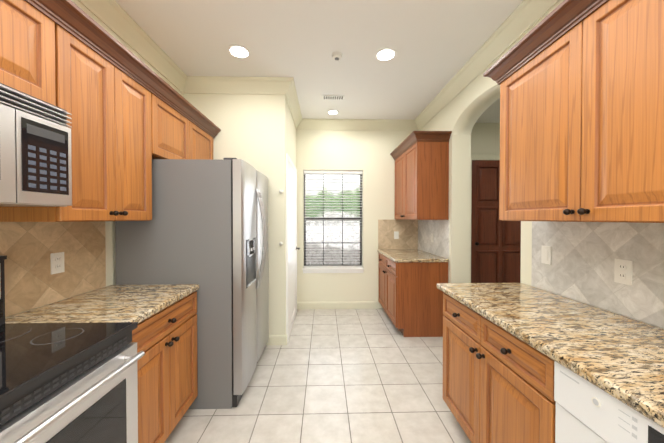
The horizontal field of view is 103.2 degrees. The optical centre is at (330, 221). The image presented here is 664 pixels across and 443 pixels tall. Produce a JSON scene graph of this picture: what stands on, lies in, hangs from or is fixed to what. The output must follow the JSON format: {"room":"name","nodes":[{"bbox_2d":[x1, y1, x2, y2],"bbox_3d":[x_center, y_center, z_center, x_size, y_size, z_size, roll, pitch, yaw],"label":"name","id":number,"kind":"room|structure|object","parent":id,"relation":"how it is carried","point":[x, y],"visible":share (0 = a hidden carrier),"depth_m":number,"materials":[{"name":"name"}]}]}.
{"room":"kitchen","nodes":[
{"label":"kitchen","id":0,"kind":"room"},
{"bbox_2d":[0,0,182,317],"bbox_3d":[-1.637,-0.061,1.164,0.189,2.870,6.260,0,1,-1],"label":"wall","id":1,"kind":"structure","parent":0,"point":[31,280],"depth_m":1.49,"materials":[{"name":"tile"}]},
{"bbox_2d":[0,0,63,108],"bbox_3d":[-1.366,-0.691,0.598,0.334,0.398,1.130,0,1,-1],"label":"upper cabinet","id":2,"kind":"object","parent":1,"relation":"attached to","point":[31,34],"depth_m":1.08,"materials":[{"name":"brown wood"}]},
{"bbox_2d":[0,83,71,206],"bbox_3d":[-1.337,-0.276,0.789,0.397,0.428,0.760,0,1,-1],"label":"over-the-range microwave","id":3,"kind":"object","parent":2,"relation":"attached to","point":[35,154],"visible":1,"depth_m":1.02,"materials":[{"name":"silver metal"}]},
{"bbox_2d":[50,252,64,273],"bbox_3d":[-1.545,0.235,1.493,0.010,0.116,0.072,0,1,-1],"label":"electrical outlet","id":4,"kind":"object","parent":1,"relation":"attached to","point":[57,262],"visible":1,"depth_m":1.49,"materials":[{"name":"white plastic"}]},
{"bbox_2d":[0,20,155,221],"bbox_3d":[-1.388,-0.451,1.491,0.334,0.898,0.642,0,1,-1],"label":"upper cabinet","id":5,"kind":"object","parent":1,"relation":"attached to","point":[132,116],"depth_m":1.43,"materials":[{"name":"brown wood"}]},
{"bbox_2d":[78,0,189,93],"bbox_3d":[-1.485,-1.422,0.532,0.102,0.135,4.620,0,1,-1],"label":"crown molding","id":6,"kind":"structure","parent":1,"relation":"attached to","point":[127,29],"depth_m":2.07,"materials":[{"name":"beige paint"}]},
{"bbox_2d":[156,92,214,159],"bbox_3d":[-1.408,-0.692,2.318,0.334,0.435,1.010,0,1,-1],"label":"upper cabinet","id":7,"kind":"object","parent":1,"relation":"attached to","point":[178,136],"depth_m":2.15,"materials":[{"name":"brown wood"}]},
{"bbox_2d":[164,308,471,442],"bbox_3d":[1.188,1.403,1.250,5.880,0.060,6.260,0,1,-1],"label":"floor","id":8,"kind":"structure","parent":0,"point":[348,376],"depth_m":2.10,"materials":[{"name":"tile"}]},
{"bbox_2d":[0,255,144,442],"bbox_3d":[-1.169,0.767,0.809,0.721,1.222,0.762,0,1,-1],"label":"range","id":9,"kind":"object","parent":8,"relation":"on","point":[68,382],"visible":1,"depth_m":0.95,"materials":[{"name":"black glass"}]},
{"bbox_2d":[132,292,197,442],"bbox_3d":[-1.230,0.932,1.540,0.651,0.874,0.690,0,1,-1],"label":"base cabinet","id":10,"kind":"object","parent":8,"relation":"on","point":[165,339],"visible":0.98,"depth_m":1.52,"materials":[{"name":"brown wood"}]},
{"bbox_2d":[5,284,198,322],"bbox_3d":[-1.244,0.473,1.539,0.625,0.040,0.706,0,1,-1],"label":"countertop","id":11,"kind":"structure","parent":10,"relation":"on","point":[126,303],"depth_m":1.43,"materials":[{"name":"stone"}]},
{"bbox_2d":[115,158,268,408],"bbox_3d":[-1.061,0.445,2.372,0.978,1.830,0.941,0,1,-1],"label":"refrigerator","id":12,"kind":"object","parent":8,"relation":"on","point":[205,228],"visible":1,"depth_m":1.91,"materials":[{"name":"grey metal"}]},
{"bbox_2d":[183,94,295,334],"bbox_3d":[-1.056,-0.087,3.439,1.100,2.870,1.140,0,1,-1],"label":"wall block","id":13,"kind":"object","parent":8,"relation":"on","point":[257,132],"visible":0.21,"depth_m":2.87,"materials":[{"name":"beige paint"}]},
{"bbox_2d":[190,76,281,94],"bbox_3d":[-0.991,-1.447,2.804,0.960,0.135,0.102,0,1,-1],"label":"crown molding","id":14,"kind":"structure","parent":13,"relation":"attached to","point":[198,84],"depth_m":2.80,"materials":[{"name":"beige paint"}]},
{"bbox_2d":[282,77,301,127],"bbox_3d":[-0.453,-1.453,3.327,0.102,0.135,1.122,0,1,-1],"label":"crown molding","id":15,"kind":"structure","parent":13,"relation":"attached to","point":[288,84],"depth_m":3.10,"materials":[{"name":"beige paint"}]},
{"bbox_2d":[286,153,299,342],"bbox_3d":[-0.466,0.293,3.418,0.078,2.110,1.010,0,1,-1],"label":"door","id":16,"kind":"structure","parent":13,"relation":"attached to","point":[291,241],"depth_m":3.27,"materials":[{"name":"white wood"}]},
{"bbox_2d":[378,253,447,336],"bbox_3d":[1.039,0.909,3.571,0.656,0.874,0.989,0,1,-1],"label":"base cabinet","id":17,"kind":"object","parent":8,"relation":"on","point":[410,297],"visible":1,"depth_m":3.08,"materials":[{"name":"brown wood"}]},
{"bbox_2d":[377,249,448,261],"bbox_3d":[1.051,0.451,3.560,0.635,0.040,1.007,0,1,-1],"label":"countertop","id":18,"kind":"structure","parent":17,"relation":"on","point":[406,255],"depth_m":3.35,"materials":[{"name":"stone"}]},
{"bbox_2d":[443,293,555,442],"bbox_3d":[1.092,0.934,1.423,0.656,0.874,0.898,0,1,-1],"label":"base cabinet","id":19,"kind":"object","parent":8,"relation":"on","point":[498,384],"visible":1,"depth_m":1.30,"materials":[{"name":"brown wood"}]},
{"bbox_2d":[436,283,663,427],"bbox_3d":[1.120,0.483,0.722,0.635,0.040,2.430,0,1,-1],"label":"countertop","id":20,"kind":"structure","parent":19,"relation":"on","point":[618,357],"depth_m":1.06,"materials":[{"name":"stone"}]},
{"bbox_2d":[554,361,663,442],"bbox_3d":[1.123,0.943,0.667,0.618,0.873,0.604,0,1,-1],"label":"dishwasher","id":21,"kind":"object","parent":8,"relation":"on","point":[587,411],"visible":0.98,"depth_m":0.82,"materials":[{"name":"white painted metal"},{"name":"white plastic"},{"name":"black plastic"}]},
{"bbox_2d":[115,0,522,122],"bbox_3d":[1.188,-1.527,1.216,5.880,0.060,6.260,0,1,-1],"label":"ceiling","id":22,"kind":"structure","parent":0,"point":[436,45],"depth_m":2.22,"materials":[{"name":"white paint"}]},
{"bbox_2d":[228,44,250,58],"bbox_3d":[-0.810,-1.506,2.338,0.194,0.007,0.194,0,1,-1],"label":"recessed light","id":23,"kind":"object","parent":22,"relation":"in","point":[239,51],"visible":1,"depth_m":2.33,"materials":[{"name":"white"}]},
{"bbox_2d":[327,110,338,114],"bbox_3d":[0.034,-1.521,3.669,0.164,0.007,0.164,0,1,-1],"label":"recessed light","id":24,"kind":"object","parent":22,"relation":"in","point":[332,112],"visible":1,"depth_m":3.66,"materials":[{"name":"white"}]},
{"bbox_2d":[322,95,343,99],"bbox_3d":[0.034,-1.512,3.209,0.260,0.013,0.100,0,1,-1],"label":"ceiling vent","id":25,"kind":"object","parent":22,"relation":"in","point":[333,97],"visible":1,"depth_m":3.20,"materials":[{"name":"white metal"}]},
{"bbox_2d":[331,52,341,60],"bbox_3d":[0.059,-1.492,2.390,0.100,0.036,0.100,0,1,-1],"label":"smoke detector","id":26,"kind":"object","parent":22,"relation":"attached to","point":[336,56],"visible":0.96,"depth_m":2.36,"materials":[{"name":"white plastic"}]},
{"bbox_2d":[375,48,396,61],"bbox_3d":[0.500,-1.506,2.380,0.194,0.007,0.194,0,1,-1],"label":"recessed light","id":27,"kind":"object","parent":22,"relation":"in","point":[385,54],"visible":1,"depth_m":2.37,"materials":[{"name":"white"}]},
{"bbox_2d":[296,123,499,307],"bbox_3d":[1.117,-0.095,4.162,5.480,2.870,0.200,0,1,-1],"label":"wall","id":28,"kind":"structure","parent":0,"point":[367,153],"depth_m":4.04,"materials":[{"name":"beige paint"}]},
{"bbox_2d":[267,301,377,344],"bbox_3d":[-0.006,1.294,3.473,3.200,0.108,1.154,0,1,-1],"label":"baseboard","id":29,"kind":"structure","parent":28,"relation":"attached to","point":[277,339],"depth_m":4.04,"materials":[{"name":"beige paint"}]},
{"bbox_2d":[302,175,363,272],"bbox_3d":[0.043,0.001,4.120,0.944,1.579,0.214,0,1,-1],"label":"window","id":30,"kind":"structure","parent":28,"relation":"in","point":[332,270],"depth_m":4.17,"materials":[{"name":"white"}]},
{"bbox_2d":[304,170,362,267],"bbox_3d":[0.043,-0.035,4.080,0.908,1.500,0.064,0,1,-1],"label":"window blinds","id":31,"kind":"object","parent":30,"relation":"attached to","point":[325,172],"visible":0.96,"depth_m":4.07,"materials":[{"name":"white plastic"}]},
{"bbox_2d":[296,119,413,130],"bbox_3d":[0.356,-1.461,3.977,1.750,0.135,0.102,0,1,-1],"label":"crown molding","id":32,"kind":"structure","parent":28,"relation":"attached to","point":[307,124],"depth_m":3.98,"materials":[{"name":"beige paint"}]},
{"bbox_2d":[394,231,398,238],"bbox_3d":[1.016,0.211,4.049,0.072,0.116,0.009,0,1,-1],"label":"outlet","id":33,"kind":"object","parent":28,"relation":"attached to","point":[396,234],"visible":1,"depth_m":4.05,"materials":[{"name":"white plastic"}]},
{"bbox_2d":[470,153,520,282],"bbox_3d":[2.650,0.141,4.059,1.130,2.400,0.083,0,1,-1],"label":"hall door","id":34,"kind":"structure","parent":28,"relation":"in","point":[495,249],"depth_m":4.08,"materials":[{"name":"brown wood"}]},
{"bbox_2d":[419,0,663,328],"bbox_3d":[1.535,-0.062,1.192,0.229,2.870,5.760,0,1,-1],"label":"wall","id":35,"kind":"structure","parent":0,"point":[584,256],"depth_m":1.59,"materials":[{"name":"stone"}]},
{"bbox_2d":[378,220,448,258],"bbox_3d":[1.059,0.203,3.558,0.624,0.454,1.010,0,1,-1],"label":"backsplash","id":36,"kind":"structure","parent":35,"relation":"attached to","point":[414,234],"depth_m":4.05,"materials":[{"name":"tile"}]},
{"bbox_2d":[390,131,451,219],"bbox_3d":[1.150,-0.530,3.524,0.437,1.010,1.055,0,1,-1],"label":"upper cabinet","id":37,"kind":"object","parent":35,"relation":"attached to","point":[421,158],"visible":1,"depth_m":3.07,"materials":[{"name":"brown wood"}]},
{"bbox_2d":[414,0,559,130],"bbox_3d":[1.378,-1.429,1.172,0.102,0.135,5.760,0,1,-1],"label":"crown molding","id":38,"kind":"structure","parent":35,"relation":"attached to","point":[528,12],"depth_m":2.22,"materials":[{"name":"beige paint"}]},
{"bbox_2d":[541,246,551,264],"bbox_3d":[1.403,0.217,1.712,0.009,0.116,0.072,0,1,-1],"label":"light switch","id":39,"kind":"object","parent":35,"relation":"attached to","point":[546,254],"visible":1,"depth_m":1.71,"materials":[{"name":"white plastic"}]},
{"bbox_2d":[495,0,663,222],"bbox_3d":[1.263,-0.447,1.159,0.326,0.898,1.082,0,1,-1],"label":"upper cabinet","id":40,"kind":"object","parent":35,"relation":"attached to","point":[580,83],"depth_m":1.11,"materials":[{"name":"brown wood"}]},
{"bbox_2d":[614,259,632,285],"bbox_3d":[1.413,0.242,1.272,0.010,0.116,0.072,0,1,-1],"label":"electrical outlet","id":41,"kind":"object","parent":35,"relation":"attached to","point":[623,270],"visible":1,"depth_m":1.27,"materials":[{"name":"white plastic"}]},
{"label":"outside","id":42,"kind":"structure","parent":0,"visible":0},
{"bbox_2d":[306,175,359,264],"bbox_3d":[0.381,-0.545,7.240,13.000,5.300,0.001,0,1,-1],"label":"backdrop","id":43,"kind":"structure","parent":42,"point":[334,253],"depth_m":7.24,"materials":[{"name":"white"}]}
]}

